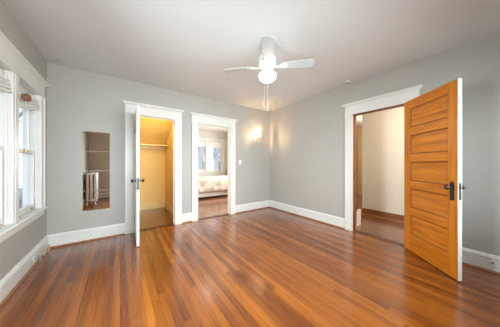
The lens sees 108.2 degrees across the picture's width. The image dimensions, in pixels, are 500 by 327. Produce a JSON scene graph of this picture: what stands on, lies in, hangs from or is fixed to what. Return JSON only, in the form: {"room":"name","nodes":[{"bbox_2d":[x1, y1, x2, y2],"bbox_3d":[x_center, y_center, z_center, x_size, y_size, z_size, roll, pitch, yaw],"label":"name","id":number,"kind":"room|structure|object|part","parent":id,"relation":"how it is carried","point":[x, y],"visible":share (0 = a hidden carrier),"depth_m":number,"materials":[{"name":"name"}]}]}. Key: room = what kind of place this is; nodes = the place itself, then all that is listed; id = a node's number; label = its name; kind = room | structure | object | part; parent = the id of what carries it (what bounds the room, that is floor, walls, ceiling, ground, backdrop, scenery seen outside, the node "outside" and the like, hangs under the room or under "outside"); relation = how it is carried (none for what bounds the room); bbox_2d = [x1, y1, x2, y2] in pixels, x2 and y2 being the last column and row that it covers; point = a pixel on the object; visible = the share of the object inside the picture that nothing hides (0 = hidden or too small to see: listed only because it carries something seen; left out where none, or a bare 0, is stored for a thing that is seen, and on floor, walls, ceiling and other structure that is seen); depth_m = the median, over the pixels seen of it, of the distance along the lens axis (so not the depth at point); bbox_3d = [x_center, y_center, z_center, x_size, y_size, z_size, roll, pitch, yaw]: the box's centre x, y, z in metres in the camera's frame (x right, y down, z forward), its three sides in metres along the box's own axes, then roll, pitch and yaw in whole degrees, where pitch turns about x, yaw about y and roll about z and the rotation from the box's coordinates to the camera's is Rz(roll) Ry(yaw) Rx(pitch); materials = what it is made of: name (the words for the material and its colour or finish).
{"room":"empty bedroom","nodes":[
{"label":"empty bedroom","id":0,"kind":"room"},
{"bbox_2d":[0,0,46,279],"bbox_3d":[-1.759,-0.120,0.831,0.140,2.740,4.400,0,0,-36],"label":"wall","id":1,"kind":"structure","parent":0,"point":[17,246],"depth_m":1.98,"materials":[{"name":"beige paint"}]},
{"bbox_2d":[0,63,9,227],"bbox_3d":[-2.213,-0.152,1.464,0.140,1.525,0.670,0,0,-36],"label":"window","id":2,"kind":"structure","parent":1,"relation":"in","point":[4,96],"depth_m":1.74,"materials":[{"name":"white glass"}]},
{"bbox_3d":[-2.197,0.212,1.476,0.034,0.755,0.636,0,0,-36],"label":"sash","id":3,"kind":"part","parent":2,"relation":"part of","materials":[{"name":"white wood"}]},
{"bbox_2d":[0,236,47,308],"bbox_3d":[-1.674,1.150,0.867,0.040,0.200,4.360,0,0,-36],"label":"baseboard","id":4,"kind":"structure","parent":1,"relation":"attached to","point":[14,278],"depth_m":1.89,"materials":[{"name":"white wood"}]},
{"bbox_2d":[0,31,49,242],"bbox_3d":[-2.187,-0.204,1.483,0.204,1.808,2.526,0,0,-36],"label":"window","id":5,"kind":"structure","parent":1,"relation":"in","point":[30,140],"depth_m":2.17,"materials":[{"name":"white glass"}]},
{"bbox_2d":[0,67,11,92],"bbox_3d":[-2.165,-0.776,1.499,0.070,0.239,0.600,0,0,-36],"label":"roman shade","id":6,"kind":"object","parent":5,"relation":"attached to","point":[3,80],"visible":1,"depth_m":1.69,"materials":[{"name":"white fabric"}]},
{"bbox_3d":[-2.143,0.604,1.515,0.092,0.028,2.510,0,0,-36],"label":"window sill","id":7,"kind":"part","parent":5,"relation":"part of","materials":[{"name":"white wood"}]},
{"bbox_3d":[-2.677,-0.512,2.080,0.034,0.775,0.636,0,0,-36],"label":"sash","id":8,"kind":"part","parent":5,"relation":"part of","materials":[{"name":"white wood"}]},
{"bbox_3d":[-2.130,-1.004,1.524,0.064,0.208,2.526,0,0,-36],"label":"head casing","id":9,"kind":"part","parent":5,"relation":"part of","materials":[{"name":"white wood"}]},
{"bbox_3d":[-2.646,0.212,2.102,0.034,0.755,0.636,0,0,-36],"label":"sash","id":10,"kind":"part","parent":5,"relation":"part of","materials":[{"name":"white wood"}]},
{"bbox_2d":[19,92,39,109],"bbox_3d":[-2.614,-0.746,2.125,0.070,0.299,0.601,0,0,-36],"label":"roman shade","id":11,"kind":"object","parent":5,"relation":"attached to","point":[31,105],"visible":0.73,"depth_m":2.15,"materials":[{"name":"white fabric"}]},
{"bbox_2d":[21,93,31,101],"bbox_3d":[-2.432,-0.716,1.972,0.074,0.091,0.150,0,0,-36],"label":"ornament","id":12,"kind":"object","parent":11,"relation":"on","point":[25,97],"visible":1,"depth_m":1.94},
{"bbox_3d":[-2.627,-0.789,2.115,0.009,0.213,0.600,0,0,-36],"label":"fabric panel","id":13,"kind":"part","parent":11,"relation":"part of","materials":[{"name":"white fabric"}]},
{"bbox_2d":[33,110,37,208],"bbox_3d":[-2.758,-0.059,2.324,0.069,1.293,0.041,0,0,38],"label":"shade cord","id":14,"kind":"object","parent":11,"relation":"hanging from","point":[33,110],"visible":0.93,"depth_m":2.32,"materials":[{"name":"white fabric"}]},
{"bbox_3d":[-2.818,-0.155,2.455,0.032,1.490,0.135,0,0,-36],"label":"casing","id":15,"kind":"part","parent":5,"relation":"part of","materials":[{"name":"white wood"}]},
{"bbox_2d":[139,148,164,202],"bbox_3d":[-3.049,0.360,4.791,1.610,1.780,0.100,0,0,-36],"label":"wall","id":16,"kind":"structure","parent":0,"point":[151,161],"depth_m":4.97,"materials":[{"name":"paint"}]},
{"bbox_2d":[139,201,164,210],"bbox_3d":[-3.012,1.155,4.740,1.470,0.190,0.026,0,0,-36],"label":"baseboard","id":17,"kind":"structure","parent":16,"relation":"attached to","point":[159,204],"depth_m":4.96,"materials":[{"name":"yellow wood"}]},
{"bbox_2d":[139,144,167,148],"bbox_3d":[-2.922,-0.452,4.614,1.470,0.093,0.335,0,0,-36],"label":"closet shelf","id":18,"kind":"object","parent":16,"relation":"attached to","point":[146,146],"visible":0.44,"depth_m":4.88,"materials":[{"name":"white wood"}]},
{"bbox_2d":[139,117,172,144],"bbox_3d":[-2.592,-0.820,4.146,1.600,0.740,1.680,0,0,-36],"label":"ceiling","id":19,"kind":"structure","parent":0,"point":[151,131],"depth_m":4.52,"materials":[{"name":"paint"}]},
{"bbox_2d":[47,62,269,234],"bbox_3d":[-1.251,-0.120,3.988,4.645,2.740,0.140,0,0,-36],"label":"wall","id":20,"kind":"structure","parent":0,"point":[78,101],"depth_m":3.09,"materials":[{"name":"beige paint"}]},
{"bbox_2d":[83,131,109,211],"bbox_3d":[-2.526,0.122,2.982,0.344,1.298,0.009,0,0,-36],"label":"wall mirror","id":21,"kind":"object","parent":20,"relation":"attached to","point":[96,165],"visible":1,"depth_m":2.98,"materials":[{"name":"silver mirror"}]},
{"bbox_2d":[131,105,144,245],"bbox_3d":[-1.877,0.181,2.998,0.180,2.113,0.738,0,0,-35],"label":"door","id":22,"kind":"structure","parent":20,"relation":"in","point":[136,180],"depth_m":2.72,"materials":[{"name":"white wood"}]},
{"bbox_2d":[122,100,183,233],"bbox_3d":[-1.845,0.076,3.523,1.047,2.348,0.204,0,0,-36],"label":"door frame","id":23,"kind":"structure","parent":20,"relation":"attached to","point":[145,110],"depth_m":3.42,"materials":[{"name":"white wood"}]},
{"bbox_3d":[-2.153,0.180,3.236,0.135,2.140,0.032,0,0,-36],"label":"casing","id":24,"kind":"part","parent":23,"relation":"part of","materials":[{"name":"white wood"}]},
{"bbox_3d":[-1.804,-0.994,3.466,1.047,0.208,0.064,0,0,-36],"label":"head casing","id":25,"kind":"part","parent":23,"relation":"part of","materials":[{"name":"white wood"}]},
{"bbox_3d":[-1.474,0.180,3.723,0.135,2.140,0.032,0,0,-36],"label":"casing","id":26,"kind":"part","parent":23,"relation":"part of","materials":[{"name":"white wood"}]},
{"bbox_2d":[47,200,269,248],"bbox_3d":[-1.199,1.150,3.915,4.365,0.200,0.040,0,0,-36],"label":"baseboard","id":27,"kind":"structure","parent":20,"relation":"attached to","point":[56,240],"depth_m":2.99,"materials":[{"name":"white wood"}]},
{"bbox_2d":[190,112,237,221],"bbox_3d":[-0.839,0.081,4.245,1.161,2.338,0.204,0,0,-36],"label":"door frame","id":28,"kind":"structure","parent":20,"relation":"attached to","point":[197,118],"depth_m":4.22,"materials":[{"name":"white wood"}]},
{"bbox_3d":[-1.193,0.185,3.924,0.135,2.130,0.032,0,0,-36],"label":"casing","id":29,"kind":"part","parent":28,"relation":"part of","materials":[{"name":"white wood"}]},
{"bbox_3d":[-0.798,-0.984,4.188,1.161,0.208,0.064,0,0,-36],"label":"head casing","id":30,"kind":"part","parent":28,"relation":"part of","materials":[{"name":"white wood"}]},
{"bbox_3d":[-0.421,0.185,4.478,0.135,2.130,0.032,0,0,-36],"label":"casing","id":31,"kind":"part","parent":28,"relation":"part of","materials":[{"name":"white wood"}]},
{"bbox_2d":[165,123,172,206],"bbox_3d":[-1.938,0.000,4.554,0.060,2.500,1.580,0,0,-36],"label":"wall","id":32,"kind":"structure","parent":0,"point":[168,154],"depth_m":4.74,"materials":[{"name":"paint"}]},
{"bbox_2d":[165,201,172,214],"bbox_3d":[-1.965,1.155,4.519,0.026,0.190,1.554,0,0,-36],"label":"baseboard","id":33,"kind":"structure","parent":32,"relation":"attached to","point":[168,206],"depth_m":4.67,"materials":[{"name":"yellow wood"}]},
{"bbox_2d":[198,130,226,175],"bbox_3d":[-2.389,-0.120,7.972,3.190,2.740,0.140,0,0,-36],"label":"wall","id":34,"kind":"structure","parent":0,"point":[200,132],"depth_m":8.47,"materials":[{"name":"paint"}]},
{"bbox_2d":[198,141,205,170],"bbox_3d":[-2.304,-0.323,8.033,0.690,1.385,0.140,0,0,-36],"label":"window","id":35,"kind":"structure","parent":34,"relation":"in","point":[204,156],"depth_m":8.17,"materials":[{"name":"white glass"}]},
{"bbox_3d":[-2.304,-0.323,8.033,0.690,1.385,0.140,0,0,-36],"label":"frame","id":36,"kind":"part","parent":35,"relation":"part of","materials":[{"name":"white wood"}]},
{"bbox_2d":[198,136,225,173],"bbox_3d":[-1.960,-0.374,8.240,1.806,1.668,0.204,0,0,-36],"label":"window","id":37,"kind":"structure","parent":34,"relation":"in","point":[220,156],"depth_m":8.39,"materials":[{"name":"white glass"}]},
{"bbox_2d":[198,141,204,146],"bbox_3d":[-2.273,-0.865,7.990,0.640,0.259,0.034,0,0,-36],"label":"roller shade","id":38,"kind":"object","parent":37,"relation":"attached to","point":[200,143],"visible":0.65,"depth_m":8.06,"materials":[{"name":"white fabric"}]},
{"bbox_3d":[-1.919,-1.104,8.183,1.806,0.208,0.064,0,0,-36],"label":"head casing","id":39,"kind":"part","parent":37,"relation":"part of","materials":[{"name":"white wood"}]},
{"bbox_2d":[209,142,220,147],"bbox_3d":[-1.623,-0.865,8.456,0.640,0.259,0.034,0,0,-36],"label":"roller shade","id":40,"kind":"object","parent":37,"relation":"attached to","point":[211,144],"visible":1,"depth_m":8.43,"materials":[{"name":"white fabric"}]},
{"bbox_3d":[-1.642,0.007,8.483,0.656,0.685,0.034,0,0,-36],"label":"sash","id":41,"kind":"part","parent":37,"relation":"part of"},
{"bbox_3d":[-1.653,-0.323,8.499,0.690,1.385,0.140,0,0,-36],"label":"frame","id":42,"kind":"part","parent":37,"relation":"part of","materials":[{"name":"white wood"}]},
{"bbox_3d":[-1.280,-0.325,8.661,0.135,1.350,0.032,0,0,-36],"label":"casing","id":43,"kind":"part","parent":37,"relation":"part of","materials":[{"name":"white wood"}]},
{"bbox_2d":[227,133,227,174],"bbox_3d":[0.003,-0.120,7.288,0.100,2.740,3.760,0,0,-36],"label":"wall","id":44,"kind":"structure","parent":0,"point":[227,133],"depth_m":8.72,"materials":[{"name":"paint"}]},
{"bbox_2d":[0,194,499,326],"bbox_3d":[0.727,1.300,5.013,9.055,0.100,8.580,0,0,-36],"label":"floor","id":45,"kind":"structure","parent":0,"point":[266,267],"depth_m":1.93,"materials":[{"name":"brown wood"}]},
{"bbox_2d":[198,191,227,197],"bbox_3d":[-1.566,0.940,7.288,1.950,0.620,1.430,0,0,-36],"label":"bed","id":46,"kind":"object","parent":45,"relation":"on","point":[221,192],"visible":0.02,"depth_m":6.56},
{"bbox_2d":[198,175,227,193],"bbox_3d":[-1.552,0.776,7.275,2.000,0.529,1.535,0,0,-36],"label":"quilt","id":47,"kind":"object","parent":46,"relation":"on","point":[206,184],"visible":0.59,"depth_m":6.58,"materials":[{"name":"beige fabric"}]},
{"bbox_2d":[357,125,360,225],"bbox_3d":[2.151,0.235,3.709,0.230,2.030,0.150,0,0,-36],"label":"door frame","id":48,"kind":"structure","parent":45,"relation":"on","point":[358,210],"depth_m":3.64,"materials":[{"name":"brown wood"}]},
{"bbox_3d":[2.151,1.097,3.709,0.230,0.305,0.150,0,0,-36],"label":"post","id":49,"kind":"part","parent":48,"relation":"part of","materials":[{"name":"beige wood"}]},
{"bbox_2d":[2,0,499,132],"bbox_3d":[0.727,-1.550,5.013,9.055,0.120,8.580,0,0,-36],"label":"ceiling","id":50,"kind":"structure","parent":0,"point":[185,46],"depth_m":2.14,"materials":[{"name":"paint"}]},
{"bbox_2d":[52,56,69,62],"bbox_3d":[-2.709,-1.487,2.601,0.170,0.006,0.085,0,0,-36],"label":"ceiling vent","id":51,"kind":"object","parent":50,"relation":"in","point":[54,58],"visible":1,"depth_m":2.59,"materials":[{"name":"grey metal"}]},
{"bbox_2d":[224,35,314,110],"bbox_3d":[0.217,-1.090,2.248,0.842,0.800,0.901,0,0,-36],"label":"ceiling fan","id":52,"kind":"object","parent":50,"relation":"hanging from","point":[267,63],"visible":1,"depth_m":2.17,"materials":[{"name":"white metal"}]},
{"bbox_3d":[-0.143,-1.196,2.313,0.383,0.036,0.132,0,0,10],"label":"blade","id":53,"kind":"part","parent":52,"relation":"part of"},
{"bbox_3d":[0.217,-1.077,2.248,0.216,0.129,0.216,0,0,-36],"label":"glass globe","id":54,"kind":"part","parent":52,"relation":"part of","materials":[{"name":"white glass"}]},
{"bbox_3d":[0.251,-1.196,2.613,0.132,0.036,0.383,0,0,5],"label":"blade","id":55,"kind":"part","parent":52,"relation":"part of","materials":[{"name":"white"}]},
{"bbox_3d":[0.206,-1.194,2.079,0.080,0.021,0.168,0,0,19],"label":"blade arm","id":56,"kind":"part","parent":52,"relation":"part of","materials":[{"name":"white ceramic"}]},
{"bbox_3d":[0.184,-1.196,1.883,0.132,0.036,0.383,0,0,5],"label":"blade","id":57,"kind":"part","parent":52,"relation":"part of","materials":[{"name":"white"}]},
{"bbox_3d":[0.385,-1.194,2.222,0.168,0.021,0.080,0,0,24],"label":"blade arm","id":58,"kind":"part","parent":52,"relation":"part of","materials":[{"name":"white metal"}]},
{"bbox_3d":[0.578,-1.196,2.183,0.383,0.036,0.132,0,0,10],"label":"blade","id":59,"kind":"part","parent":52,"relation":"part of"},
{"bbox_2d":[358,127,361,193],"bbox_3d":[5.065,-0.120,6.648,0.100,2.740,2.900,0,0,-36],"label":"wall","id":60,"kind":"structure","parent":0,"point":[359,128],"depth_m":7.38,"materials":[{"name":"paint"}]},
{"bbox_2d":[362,106,403,214],"bbox_3d":[3.617,-0.120,3.450,0.120,2.740,2.670,0,0,-36],"label":"wall","id":61,"kind":"structure","parent":0,"point":[382,131],"depth_m":4.15,"materials":[{"name":"beige paint"}]},
{"bbox_2d":[362,208,403,222],"bbox_3d":[3.511,1.175,3.460,0.040,0.150,2.530,0,0,-36],"label":"baseboard","id":62,"kind":"structure","parent":61,"relation":"attached to","point":[380,214],"depth_m":4.11,"materials":[{"name":"brown wood"}]},
{"bbox_3d":[3.503,1.240,3.454,0.020,0.020,2.530,0,0,-36],"label":"shoe moulding","id":63,"kind":"part","parent":62,"relation":"part of","materials":[{"name":"brown wood"}]},
{"bbox_2d":[270,32,499,255],"bbox_3d":[1.902,-0.120,3.456,0.140,2.740,4.400,0,0,-36],"label":"wall","id":64,"kind":"structure","parent":0,"point":[307,136],"depth_m":2.64,"materials":[{"name":"grey paint"}]},
{"bbox_2d":[342,84,423,245],"bbox_3d":[2.159,0.071,3.043,0.204,2.358,1.130,0,0,-36],"label":"door frame","id":65,"kind":"structure","parent":64,"relation":"attached to","point":[395,99],"depth_m":3.34,"materials":[{"name":"white painted wood"}]},
{"bbox_3d":[1.848,0.175,3.385,0.032,2.150,0.135,0,0,-36],"label":"casing","id":66,"kind":"part","parent":65,"relation":"part of","materials":[{"name":"white wood"}]},
{"bbox_3d":[2.102,-1.004,3.002,0.064,0.208,1.130,0,0,-36],"label":"head casing","id":67,"kind":"part","parent":65,"relation":"part of","materials":[{"name":"white wood"}]},
{"bbox_2d":[270,200,499,274],"bbox_3d":[1.841,1.150,3.388,0.040,0.200,4.360,0,0,-36],"label":"baseboard","id":68,"kind":"structure","parent":64,"relation":"attached to","point":[472,258],"depth_m":3.46,"materials":[{"name":"white wood"}]},
{"bbox_2d":[404,78,465,280],"bbox_3d":[2.259,0.169,2.294,0.184,2.138,0.808,0,0,7],"label":"door","id":69,"kind":"structure","parent":64,"relation":"in","point":[433,187],"depth_m":2.18,"materials":[{"name":"orange wood"}]},
{"bbox_3d":[2.259,-0.840,2.294,0.040,0.120,0.561,0,0,7],"label":"rail","id":70,"kind":"part","parent":69,"relation":"part of","materials":[{"name":"orange wood"}]},
{"bbox_3d":[2.259,-0.456,2.294,0.040,0.105,0.561,0,0,7],"label":"rail","id":71,"kind":"part","parent":69,"relation":"part of","materials":[{"name":"orange wood"}]},
{"bbox_3d":[2.259,-0.079,2.294,0.040,0.105,0.561,0,0,7],"label":"rail","id":72,"kind":"part","parent":69,"relation":"part of","materials":[{"name":"orange wood"}]},
{"bbox_3d":[2.259,0.297,2.294,0.040,0.105,0.561,0,0,7],"label":"rail","id":73,"kind":"part","parent":69,"relation":"part of","materials":[{"name":"orange wood"}]},
{"bbox_3d":[2.259,0.674,2.294,0.040,0.105,0.561,0,0,7],"label":"rail","id":74,"kind":"part","parent":69,"relation":"part of","materials":[{"name":"orange wood"}]},
{"bbox_3d":[2.259,1.118,2.294,0.040,0.240,0.561,0,0,7],"label":"rail","id":75,"kind":"part","parent":69,"relation":"part of","materials":[{"name":"orange wood"}]},
{"bbox_3d":[2.246,-0.644,2.296,0.010,0.272,0.561,0,0,7],"label":"panel moulding","id":76,"kind":"part","parent":69,"relation":"part of","materials":[{"name":"orange wood"}]},
{"bbox_3d":[2.246,-0.268,2.296,0.010,0.272,0.561,0,0,7],"label":"panel moulding","id":77,"kind":"part","parent":69,"relation":"part of","materials":[{"name":"orange wood"}]},
{"bbox_3d":[2.246,0.109,2.296,0.010,0.272,0.561,0,0,7],"label":"panel moulding","id":78,"kind":"part","parent":69,"relation":"part of","materials":[{"name":"orange wood"}]},
{"bbox_3d":[2.246,0.486,2.296,0.010,0.272,0.561,0,0,7],"label":"panel moulding","id":79,"kind":"part","parent":69,"relation":"part of","materials":[{"name":"orange wood"}]},
{"bbox_3d":[2.246,0.862,2.296,0.010,0.272,0.561,0,0,7],"label":"panel moulding","id":80,"kind":"part","parent":69,"relation":"part of","materials":[{"name":"orange wood"}]},
{"bbox_3d":[2.259,-0.644,2.294,0.016,0.284,0.573,0,0,7],"label":"panel","id":81,"kind":"part","parent":69,"relation":"part of","materials":[{"name":"orange wood"}]},
{"bbox_3d":[2.259,-0.268,2.294,0.016,0.284,0.573,0,0,7],"label":"panel","id":82,"kind":"part","parent":69,"relation":"part of","materials":[{"name":"orange wood"}]},
{"bbox_3d":[2.259,0.109,2.294,0.016,0.284,0.573,0,0,7],"label":"panel","id":83,"kind":"part","parent":69,"relation":"part of","materials":[{"name":"orange wood"}]},
{"bbox_3d":[2.259,0.486,2.294,0.016,0.284,0.573,0,0,7],"label":"panel","id":84,"kind":"part","parent":69,"relation":"part of","materials":[{"name":"orange wood"}]},
{"bbox_3d":[2.259,0.862,2.294,0.016,0.284,0.573,0,0,7],"label":"panel","id":85,"kind":"part","parent":69,"relation":"part of","materials":[{"name":"orange wood"}]},
{"bbox_3d":[2.195,0.296,1.967,0.005,0.207,0.048,0,0,7],"label":"lock plate","id":86,"kind":"part","parent":69,"relation":"part of","materials":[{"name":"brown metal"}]},
{"label":"outside","id":87,"kind":"structure","parent":0,"visible":0},
{"bbox_3d":[-5.828,5.300,8.126,80.000,0.100,100.000,0,0,-36],"label":"ground","id":88,"kind":"structure","parent":87,"visible":0},
{"bbox_2d":[19,108,21,208],"bbox_3d":[-10.628,-1.590,7.535,9.321,13.706,5.255,0,0,-43],"label":"bare tree","id":89,"kind":"object","parent":88,"relation":"on","point":[20,114],"visible":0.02,"depth_m":7.19,"materials":[{"name":"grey plant"}]},
{"bbox_2d":[198,147,219,169],"bbox_3d":[-6.445,0.950,26.143,10.600,8.600,6.800,0,0,-36],"label":"house","id":90,"kind":"structure","parent":88,"relation":"on","point":[215,164],"depth_m":23.57,"materials":[{"name":"white"}]}
]}

